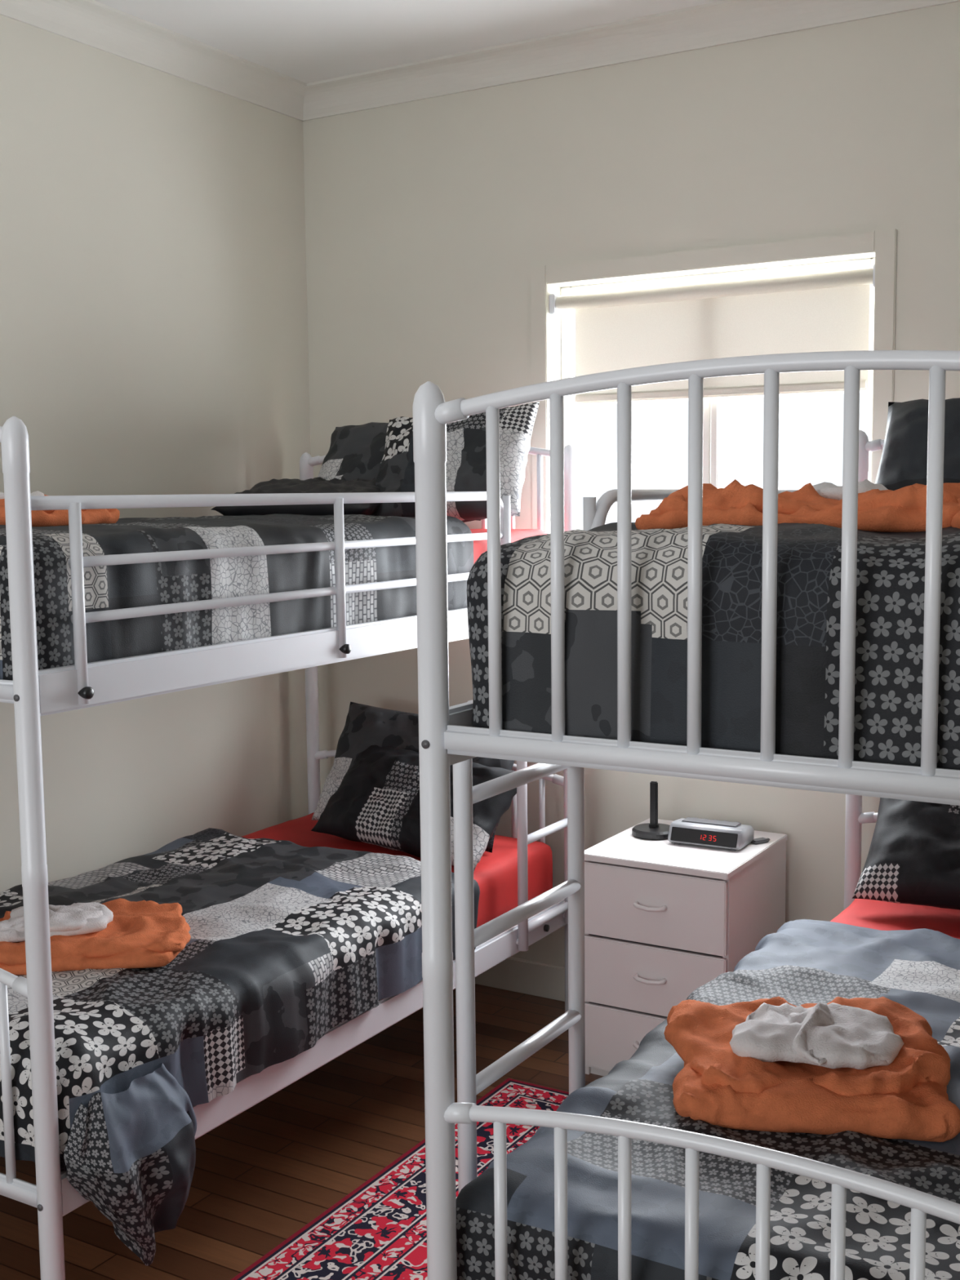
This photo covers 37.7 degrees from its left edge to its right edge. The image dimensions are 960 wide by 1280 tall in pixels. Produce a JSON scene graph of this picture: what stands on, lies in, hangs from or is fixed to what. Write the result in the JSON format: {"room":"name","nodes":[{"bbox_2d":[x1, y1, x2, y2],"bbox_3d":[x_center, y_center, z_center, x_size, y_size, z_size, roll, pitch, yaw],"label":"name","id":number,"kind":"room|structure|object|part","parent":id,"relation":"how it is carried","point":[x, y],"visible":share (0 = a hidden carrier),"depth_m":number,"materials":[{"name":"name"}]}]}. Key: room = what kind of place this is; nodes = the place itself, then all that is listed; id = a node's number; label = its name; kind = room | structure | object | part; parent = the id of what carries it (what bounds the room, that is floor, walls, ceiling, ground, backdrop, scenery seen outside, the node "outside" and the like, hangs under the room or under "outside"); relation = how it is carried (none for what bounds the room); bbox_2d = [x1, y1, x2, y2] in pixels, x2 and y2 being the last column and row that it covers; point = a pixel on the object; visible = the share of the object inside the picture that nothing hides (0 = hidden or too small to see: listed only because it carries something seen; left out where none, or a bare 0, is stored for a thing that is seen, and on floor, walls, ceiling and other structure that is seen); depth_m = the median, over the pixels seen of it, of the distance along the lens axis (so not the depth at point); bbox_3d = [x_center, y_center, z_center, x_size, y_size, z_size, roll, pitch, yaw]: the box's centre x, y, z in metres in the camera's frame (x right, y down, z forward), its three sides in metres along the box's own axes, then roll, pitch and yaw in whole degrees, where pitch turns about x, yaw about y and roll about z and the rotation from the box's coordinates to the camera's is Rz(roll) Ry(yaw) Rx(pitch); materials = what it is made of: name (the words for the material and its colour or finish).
{"room":"dormitory","nodes":[
{"label":"dormitory","id":0,"kind":"room"},
{"bbox_2d":[0,14,311,891],"bbox_3d":[-1.950,-0.111,2.641,0.150,2.912,5.420,3,7,31],"label":"wall","id":1,"kind":"structure","parent":0,"point":[153,314],"depth_m":4.09,"materials":[{"name":"paint"}]},
{"bbox_2d":[0,0,306,121],"bbox_3d":[-1.865,-1.510,2.433,0.085,0.088,5.120,3,7,31],"label":"trim","id":2,"kind":"structure","parent":1,"relation":"attached to","point":[91,23],"depth_m":4.03,"materials":[{"name":"paint"}]},
{"bbox_2d":[0,983,604,1279],"bbox_3d":[-0.086,1.482,1.696,4.455,0.100,5.420,3,7,31],"label":"floor","id":3,"kind":"structure","parent":0,"point":[262,1175],"depth_m":3.42,"materials":[{"name":"brown wood"}]},
{"bbox_2d":[0,416,577,1279],"bbox_3d":[-0.653,0.362,3.543,1.026,1.754,2.065,3,7,31],"label":"bunk bed","id":4,"kind":"object","parent":3,"relation":"on","point":[518,869],"visible":0.29,"depth_m":2.74,"materials":[{"name":"white metal"}]},
{"bbox_2d":[0,513,473,679],"bbox_3d":[-0.784,-0.146,3.299,0.947,0.280,1.550,3,7,31],"label":"quilt","id":5,"kind":"object","parent":4,"relation":"on","point":[111,587],"visible":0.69,"depth_m":2.83,"materials":[{"name":"black fabric"}]},
{"bbox_2d":[0,494,119,526],"bbox_3d":[-0.991,-0.278,3.001,0.401,0.069,0.421,2,6,20],"label":"folded towel","id":6,"kind":"object","parent":5,"relation":"on","point":[39,517],"visible":0.41,"depth_m":2.85,"materials":[{"name":"orange fabric"}]},
{"bbox_2d":[0,490,44,498],"bbox_3d":[-1.063,-0.305,3.005,0.226,0.032,0.186,0,6,11],"label":"washcloth","id":7,"kind":"object","parent":6,"relation":"on","point":[37,493],"visible":0.15,"depth_m":3.03,"materials":[{"name":"white fabric"}]},
{"bbox_2d":[0,827,479,1266],"bbox_3d":[-0.748,0.853,3.352,1.124,0.451,1.517,3,7,31],"label":"quilt","id":8,"kind":"object","parent":4,"relation":"on","point":[290,943],"visible":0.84,"depth_m":2.94,"materials":[{"name":"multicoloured fabric"}]},
{"bbox_2d":[0,897,191,975],"bbox_3d":[-0.878,0.645,3.092,0.477,0.066,0.354,-2,6,-11],"label":"folded towel","id":9,"kind":"object","parent":8,"relation":"on","point":[143,934],"visible":0.62,"depth_m":2.98,"materials":[{"name":"orange fabric"}]},
{"bbox_2d":[0,902,113,942],"bbox_3d":[-0.938,0.609,3.093,0.254,0.048,0.190,-2,6,-17],"label":"washcloth","id":10,"kind":"object","parent":9,"relation":"on","point":[76,918],"visible":0.7,"depth_m":3.05,"materials":[{"name":"white fabric"}]},
{"bbox_2d":[211,476,381,515],"bbox_3d":[-0.486,-0.404,4.072,0.500,0.137,0.297,2,6,21],"label":"pillow","id":11,"kind":"object","parent":4,"relation":"on","point":[316,485],"visible":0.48,"depth_m":3.98,"materials":[{"name":"black fabric"}]},
{"bbox_3d":[-0.650,0.753,3.602,0.906,0.179,1.939,3,7,31],"label":"mattress","id":12,"kind":"part","parent":4,"relation":"part of","materials":[{"name":"fabric"}]},
{"bbox_2d":[317,422,480,522],"bbox_3d":[-0.226,-0.503,4.186,0.653,0.325,0.265,3,7,31],"label":"pillow","id":13,"kind":"object","parent":4,"relation":"on","point":[355,451],"visible":0.2,"depth_m":4.23,"materials":[{"name":"black fabric"}]},
{"bbox_2d":[311,701,514,853],"bbox_3d":[-0.190,0.404,4.265,0.674,0.366,0.255,3,7,31],"label":"pillow","id":14,"kind":"object","parent":4,"relation":"on","point":[366,726],"visible":0.27,"depth_m":4.33,"materials":[{"name":"black fabric"}]},
{"bbox_2d":[311,745,516,871],"bbox_3d":[-0.184,0.477,4.106,0.630,0.272,0.269,4,8,38],"label":"pillow","id":15,"kind":"object","parent":4,"relation":"on","point":[376,802],"visible":0.63,"depth_m":4.07,"materials":[{"name":"black fabric"}]},
{"bbox_2d":[370,401,539,520],"bbox_3d":[-0.080,-0.493,3.982,0.486,0.353,0.266,2,6,20],"label":"pillow","id":16,"kind":"object","parent":4,"relation":"on","point":[466,448],"visible":0.48,"depth_m":3.91,"materials":[{"name":"black fabric"}]},
{"bbox_3d":[-0.662,-0.136,3.509,0.909,0.240,1.940,3,7,31],"label":"mattress","id":17,"kind":"part","parent":4,"relation":"part of","materials":[{"name":"red fabric"}]},
{"bbox_2d":[231,1078,568,1279],"bbox_3d":[-0.030,1.331,2.602,1.100,0.009,2.250,3,7,31],"label":"rug","id":18,"kind":"object","parent":3,"relation":"on","point":[378,1231],"visible":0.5,"depth_m":3.07,"materials":[{"name":"red fabric"}]},
{"bbox_2d":[412,350,959,1279],"bbox_3d":[0.850,0.445,2.587,1.026,1.754,2.065,3,7,31],"label":"bunk bed","id":19,"kind":"object","parent":3,"relation":"on","point":[447,737],"visible":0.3,"depth_m":1.82,"materials":[{"name":"white metal"}]},
{"bbox_2d":[456,919,959,1279],"bbox_3d":[0.755,0.826,2.427,1.035,0.240,1.586,3,7,31],"label":"quilt","id":20,"kind":"object","parent":19,"relation":"on","point":[806,961],"visible":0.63,"depth_m":2.03,"materials":[{"name":"grey fabric"}]},
{"bbox_2d":[663,996,959,1142],"bbox_3d":[0.542,0.693,2.342,0.466,0.096,0.439,0,6,7],"label":"folded towel","id":21,"kind":"object","parent":20,"relation":"on","point":[907,1098],"visible":0.77,"depth_m":2.19,"materials":[{"name":"orange fabric"}]},
{"bbox_2d":[729,1002,904,1069],"bbox_3d":[0.559,0.643,2.329,0.269,0.059,0.260,3,7,31],"label":"washcloth","id":22,"kind":"object","parent":21,"relation":"on","point":[833,1035],"visible":0.98,"depth_m":2.28,"materials":[{"name":"white fabric"}]},
{"bbox_2d":[466,522,959,769],"bbox_3d":[0.747,-0.067,2.333,0.944,0.290,1.568,3,7,31],"label":"quilt","id":23,"kind":"object","parent":19,"relation":"on","point":[891,568],"visible":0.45,"depth_m":1.72,"materials":[{"name":"black fabric"}]},
{"bbox_2d":[635,479,959,532],"bbox_3d":[0.616,-0.193,2.000,0.827,0.078,0.425,3,7,31],"label":"folded towel","id":24,"kind":"object","parent":23,"relation":"on","point":[904,509],"visible":0.59,"depth_m":1.97,"materials":[{"name":"orange fabric"}]},
{"bbox_2d":[813,479,888,500],"bbox_3d":[0.574,-0.225,2.135,0.184,0.038,0.168,3,7,31],"label":"washcloth","id":25,"kind":"object","parent":24,"relation":"on","point":[826,490],"visible":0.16,"depth_m":2.08,"materials":[{"name":"white fabric"}]},
{"bbox_3d":[0.878,0.838,2.631,0.893,0.179,1.942,3,7,31],"label":"mattress","id":26,"kind":"part","parent":19,"relation":"part of","materials":[{"name":"red fabric"}]},
{"bbox_2d":[851,797,959,910],"bbox_3d":[1.296,0.476,3.354,0.747,0.330,0.322,3,7,31],"label":"pillow","id":27,"kind":"object","parent":19,"relation":"on","point":[913,856],"visible":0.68,"depth_m":3.38,"materials":[{"name":"black fabric"}]},
{"bbox_2d":[875,397,959,490],"bbox_3d":[1.266,-0.395,3.229,0.754,0.346,0.292,3,7,31],"label":"pillow","id":28,"kind":"object","parent":19,"relation":"on","point":[904,458],"visible":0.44,"depth_m":3.33,"materials":[{"name":"black fabric"}]},
{"bbox_2d":[584,817,787,1075],"bbox_3d":[0.566,0.876,3.915,0.426,0.627,0.491,3,7,31],"label":"nightstand","id":29,"kind":"object","parent":3,"relation":"on","point":[664,919],"visible":0.6,"depth_m":3.75,"materials":[{"name":"white laminate"}]},
{"bbox_3d":[0.532,1.076,3.876,0.414,0.178,0.300,3,7,31],"label":"drawer","id":30,"kind":"part","parent":29,"relation":"part of","materials":[{"name":"white laminate"}]},
{"bbox_3d":[0.450,1.086,3.737,0.092,0.019,0.029,3,7,31],"label":"handle","id":31,"kind":"part","parent":29,"relation":"part of","materials":[{"name":"white laminate"}]},
{"bbox_3d":[0.445,0.703,3.697,0.092,0.019,0.029,3,7,31],"label":"handle","id":32,"kind":"part","parent":29,"relation":"part of","materials":[{"name":"white plastic"}]},
{"bbox_3d":[0.447,0.899,3.718,0.092,0.019,0.029,3,7,31],"label":"handle","id":33,"kind":"part","parent":29,"relation":"part of","materials":[{"name":"white laminate"}]},
{"bbox_2d":[631,781,670,839],"bbox_3d":[0.492,0.477,3.979,0.124,0.155,0.124,3,7,31],"label":"phone stand","id":34,"kind":"object","parent":29,"relation":"on","point":[653,830],"visible":0.88,"depth_m":3.97,"materials":[{"name":"black plastic"}]},
{"bbox_3d":[0.530,0.889,3.856,0.414,0.183,0.300,3,7,31],"label":"drawer","id":35,"kind":"part","parent":29,"relation":"part of","materials":[{"name":"white laminate"}]},
{"bbox_3d":[0.528,0.693,3.836,0.414,0.198,0.300,3,7,31],"label":"drawer","id":36,"kind":"part","parent":29,"relation":"part of","materials":[{"name":"white laminate"}]},
{"bbox_2d":[667,817,754,851],"bbox_3d":[0.637,0.532,3.885,0.212,0.060,0.133,3,7,31],"label":"clock radio","id":37,"kind":"object","parent":29,"relation":"on","point":[733,836],"visible":1,"depth_m":3.85,"materials":[{"name":"silver metal"}]},
{"bbox_2d":[750,837,769,844],"bbox_3d":[0.777,0.555,3.892,0.062,0.010,0.030,-4,7,-30],"label":"key fob","id":38,"kind":"object","parent":29,"relation":"on","point":[761,840],"visible":1,"depth_m":3.88,"materials":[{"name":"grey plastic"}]},
{"bbox_2d":[93,0,722,83],"bbox_3d":[-0.120,-1.513,1.381,4.455,0.100,5.420,3,7,31],"label":"ceiling","id":39,"kind":"structure","parent":0,"point":[304,41],"depth_m":3.95,"materials":[{"name":"paint"}]},
{"bbox_2d":[302,1,959,966],"bbox_3d":[1.251,-0.267,3.785,4.155,2.912,0.150,3,7,31],"label":"wall","id":40,"kind":"structure","parent":0,"point":[428,221],"depth_m":4.14,"materials":[{"name":"paint"}]},
{"bbox_2d":[475,956,564,1001],"bbox_3d":[1.224,1.134,3.861,4.155,0.110,0.016,3,7,31],"label":"baseboard","id":41,"kind":"structure","parent":40,"relation":"attached to","point":[543,980],"depth_m":4.49,"materials":[{"name":"paint"}]},
{"bbox_2d":[302,0,959,120],"bbox_3d":[1.175,-1.660,3.537,4.155,0.088,0.085,3,7,31],"label":"trim","id":42,"kind":"structure","parent":40,"relation":"attached to","point":[722,22],"depth_m":4.06,"materials":[{"name":"paint"}]},
{"bbox_2d":[530,228,897,533],"bbox_3d":[0.622,-0.432,4.031,1.119,1.352,0.045,3,7,31],"label":"trim","id":43,"kind":"structure","parent":40,"relation":"attached to","point":[883,242],"depth_m":3.93,"materials":[{"name":"paint"}]},
{"bbox_2d":[560,257,875,528],"bbox_3d":[0.686,-0.444,4.138,0.989,1.242,0.055,3,7,31],"label":"window","id":44,"kind":"structure","parent":40,"relation":"in","point":[713,407],"depth_m":4.11,"materials":[{"name":"paint"}]},
{"bbox_2d":[549,264,875,404],"bbox_3d":[0.648,-0.863,4.037,0.989,0.328,0.054,3,7,31],"label":"roller blind","id":45,"kind":"object","parent":44,"relation":"attached to","point":[821,312],"visible":0.78,"depth_m":4.02,"materials":[{"name":"fabric"}]}
]}

